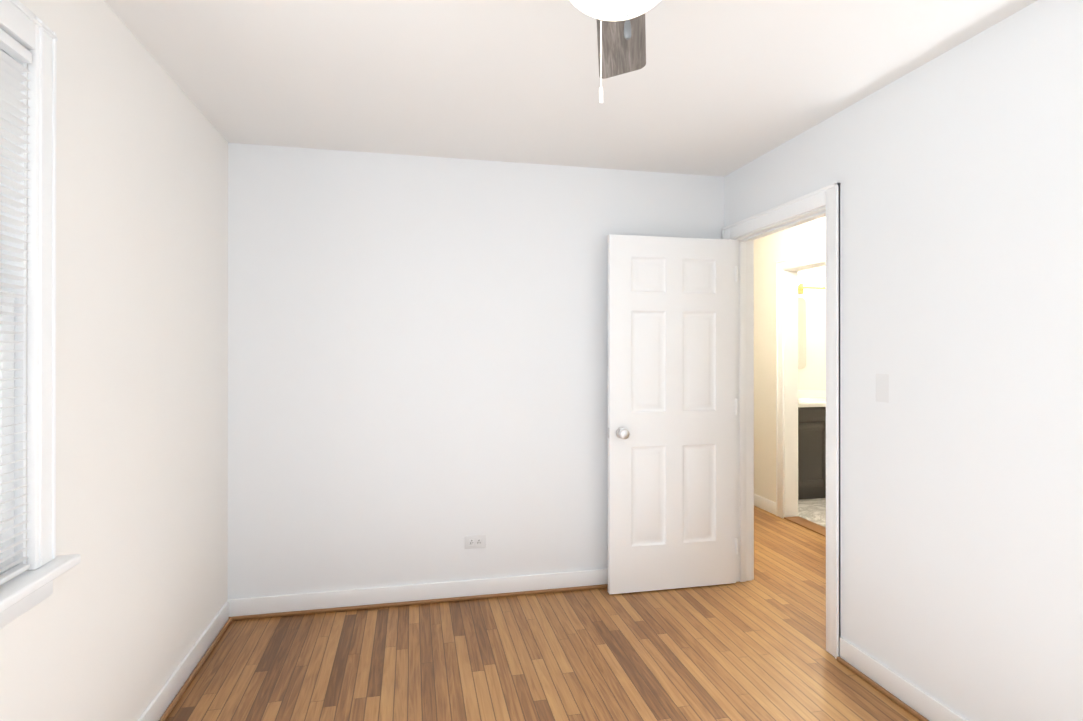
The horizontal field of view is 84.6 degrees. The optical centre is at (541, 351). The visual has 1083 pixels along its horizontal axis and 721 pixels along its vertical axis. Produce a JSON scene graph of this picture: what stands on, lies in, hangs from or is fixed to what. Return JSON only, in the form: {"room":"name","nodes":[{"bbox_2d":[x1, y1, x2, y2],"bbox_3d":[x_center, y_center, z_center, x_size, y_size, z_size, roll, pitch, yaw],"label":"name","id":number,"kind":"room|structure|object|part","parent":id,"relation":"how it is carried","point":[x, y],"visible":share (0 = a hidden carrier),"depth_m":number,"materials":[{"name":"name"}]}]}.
{"room":"empty bedroom","nodes":[
{"label":"empty bedroom","id":0,"kind":"room"},
{"bbox_2d":[0,0,227,720],"bbox_3d":[-1.172,0.142,0.878,0.120,2.380,4.500,0,0,-12],"label":"wall","id":1,"kind":"structure","parent":0,"point":[114,625],"depth_m":1.92,"materials":[{"name":"white paint"}]},
{"bbox_2d":[0,0,80,628],"bbox_3d":[-1.131,-0.097,0.836,0.182,1.418,1.410,0,0,-12],"label":"window","id":2,"kind":"structure","parent":1,"relation":"in","point":[37,38],"depth_m":1.42,"materials":[{"name":"white"}]},
{"bbox_3d":[-1.155,-0.107,0.831,0.073,1.208,1.160,0,0,-12],"label":"window sash","id":3,"kind":"part","parent":2,"relation":"part of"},
{"bbox_2d":[0,28,31,583],"bbox_3d":[-1.091,-0.099,0.845,0.041,1.220,1.154,0,0,-12],"label":"window blinds","id":4,"kind":"object","parent":2,"relation":"attached to","point":[11,79],"visible":1,"depth_m":1.36,"materials":[{"name":"white plastic"}]},
{"bbox_2d":[137,602,231,720],"bbox_3d":[-1.095,1.282,0.877,0.031,0.100,4.230,0,0,-12],"label":"baseboard","id":5,"kind":"structure","parent":1,"relation":"attached to","point":[162,704],"depth_m":2.39,"materials":[{"name":"white wood"}]},
{"bbox_2d":[228,143,723,598],"bbox_3d":[-0.251,0.146,3.320,2.960,2.380,0.120,0,0,-12],"label":"wall","id":6,"kind":"structure","parent":0,"point":[417,369],"depth_m":3.17,"materials":[{"name":"white paint"}]},
{"bbox_2d":[227,569,607,620],"bbox_3d":[-0.235,1.286,3.244,2.720,0.100,0.031,0,0,-12],"label":"baseboard","id":7,"kind":"structure","parent":6,"relation":"attached to","point":[321,602],"depth_m":3.15,"materials":[{"name":"white wood"}]},
{"bbox_2d":[465,535,485,548],"bbox_3d":[-0.359,1.033,3.228,0.115,0.070,0.009,0,0,-12],"label":"electrical outlet","id":8,"kind":"object","parent":6,"relation":"attached to","point":[475,541],"visible":1,"depth_m":3.23,"materials":[{"name":"white plastic"}]},
{"bbox_2d":[165,498,919,720],"bbox_3d":[1.228,1.373,2.637,5.920,0.084,7.120,0,0,-12],"label":"floor","id":9,"kind":"structure","parent":0,"point":[754,649],"depth_m":2.58,"materials":[{"name":"brown wood"}]},
{"bbox_2d":[798,390,825,499],"bbox_3d":[2.499,0.861,5.590,1.000,0.960,0.580,0,0,-12],"label":"bathroom vanity","id":10,"kind":"object","parent":9,"relation":"on","point":[811,444],"visible":0.15,"depth_m":5.32,"materials":[{"name":"grey wood"}]},
{"bbox_2d":[104,0,1036,176],"bbox_3d":[1.228,-1.095,2.641,5.920,0.100,7.120,0,0,-12],"label":"ceiling","id":11,"kind":"structure","parent":0,"point":[722,88],"depth_m":2.22,"materials":[{"name":"white paint"}]},
{"bbox_2d":[570,0,660,103],"bbox_3d":[0.152,-0.798,1.189,0.886,0.497,0.886,0,0,-36],"label":"fan","id":12,"kind":"object","parent":11,"relation":"hanging from","point":[621,35],"visible":1,"depth_m":1.54,"materials":[{"name":"grey wood"}]},
{"bbox_2d":[754,216,825,501],"bbox_3d":[2.421,0.146,2.899,0.120,2.380,7.160,0,0,-12],"label":"wall","id":13,"kind":"structure","parent":0,"point":[771,250],"depth_m":4.96,"materials":[{"name":"white paint"}]},
{"bbox_2d":[754,494,775,514],"bbox_3d":[1.771,1.291,5.561,0.014,0.100,1.435,0,0,-12],"label":"baseboard","id":14,"kind":"structure","parent":13,"relation":"attached to","point":[765,504],"depth_m":4.99,"materials":[{"name":"white wood"}]},
{"bbox_2d":[776,250,825,517],"bbox_3d":[2.077,0.304,4.420,0.145,2.070,0.910,0,0,-12],"label":"door frame","id":15,"kind":"structure","parent":13,"relation":"attached to","point":[787,270],"depth_m":4.78,"materials":[{"name":"white wood"}]},
{"bbox_2d":[784,516,825,536],"bbox_3d":[2.088,1.333,4.421,0.140,0.012,0.740,0,0,-12],"label":"sill","id":16,"kind":"structure","parent":13,"relation":"attached to","point":[810,525],"depth_m":4.56,"materials":[{"name":"brown wood"}]},
{"bbox_2d":[798,266,825,389],"bbox_3d":[2.609,0.151,5.979,1.560,2.380,0.120,0,0,-12],"label":"wall","id":17,"kind":"structure","parent":0,"point":[812,374],"depth_m":5.93,"materials":[{"name":"white paint"}]},
{"bbox_2d":[798,298,805,368],"bbox_3d":[2.358,-0.181,5.851,0.535,0.705,0.019,0,0,-12],"label":"bathroom mirror","id":18,"kind":"object","parent":17,"relation":"attached to","point":[801,333],"visible":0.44,"depth_m":5.89,"materials":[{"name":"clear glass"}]},
{"bbox_2d":[798,276,825,293],"bbox_3d":[2.485,-0.651,5.822,0.750,0.155,0.132,0,0,-12],"label":"sconce","id":19,"kind":"object","parent":17,"relation":"attached to","point":[801,287],"visible":0.29,"depth_m":5.85,"materials":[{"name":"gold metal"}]},
{"bbox_2d":[724,0,1082,720],"bbox_3d":[1.615,0.143,1.424,0.120,2.380,4.380,0,0,-12],"label":"wall","id":20,"kind":"structure","parent":0,"point":[956,172],"depth_m":2.00,"materials":[{"name":"white paint"}]},
{"bbox_2d":[608,234,737,593],"bbox_3d":[0.745,0.344,3.354,0.771,1.970,0.169,0,0,-12],"label":"door","id":21,"kind":"structure","parent":20,"relation":"in","point":[672,406],"depth_m":3.33,"materials":[{"name":"painted wood"},{"name":"satin nickel"}]},
{"bbox_2d":[722,182,840,658],"bbox_3d":[1.256,0.301,3.072,0.168,2.070,0.975,0,0,-12],"label":"door frame","id":22,"kind":"structure","parent":20,"relation":"attached to","point":[828,197],"depth_m":2.86,"materials":[{"name":"white wood"}]},
{"bbox_2d":[876,374,888,402],"bbox_3d":[1.357,0.145,2.360,0.015,0.115,0.070,0,0,-12],"label":"switch plate","id":23,"kind":"object","parent":20,"relation":"attached to","point":[882,387],"visible":1,"depth_m":2.36,"materials":[{"name":"white plastic"}]},
{"bbox_2d":[837,637,967,720],"bbox_3d":[1.634,1.282,0.979,0.031,0.100,3.267,0,0,-12],"label":"baseboard","id":24,"kind":"structure","parent":20,"relation":"attached to","point":[909,697],"depth_m":2.28,"materials":[{"name":"white wood"}]}
]}

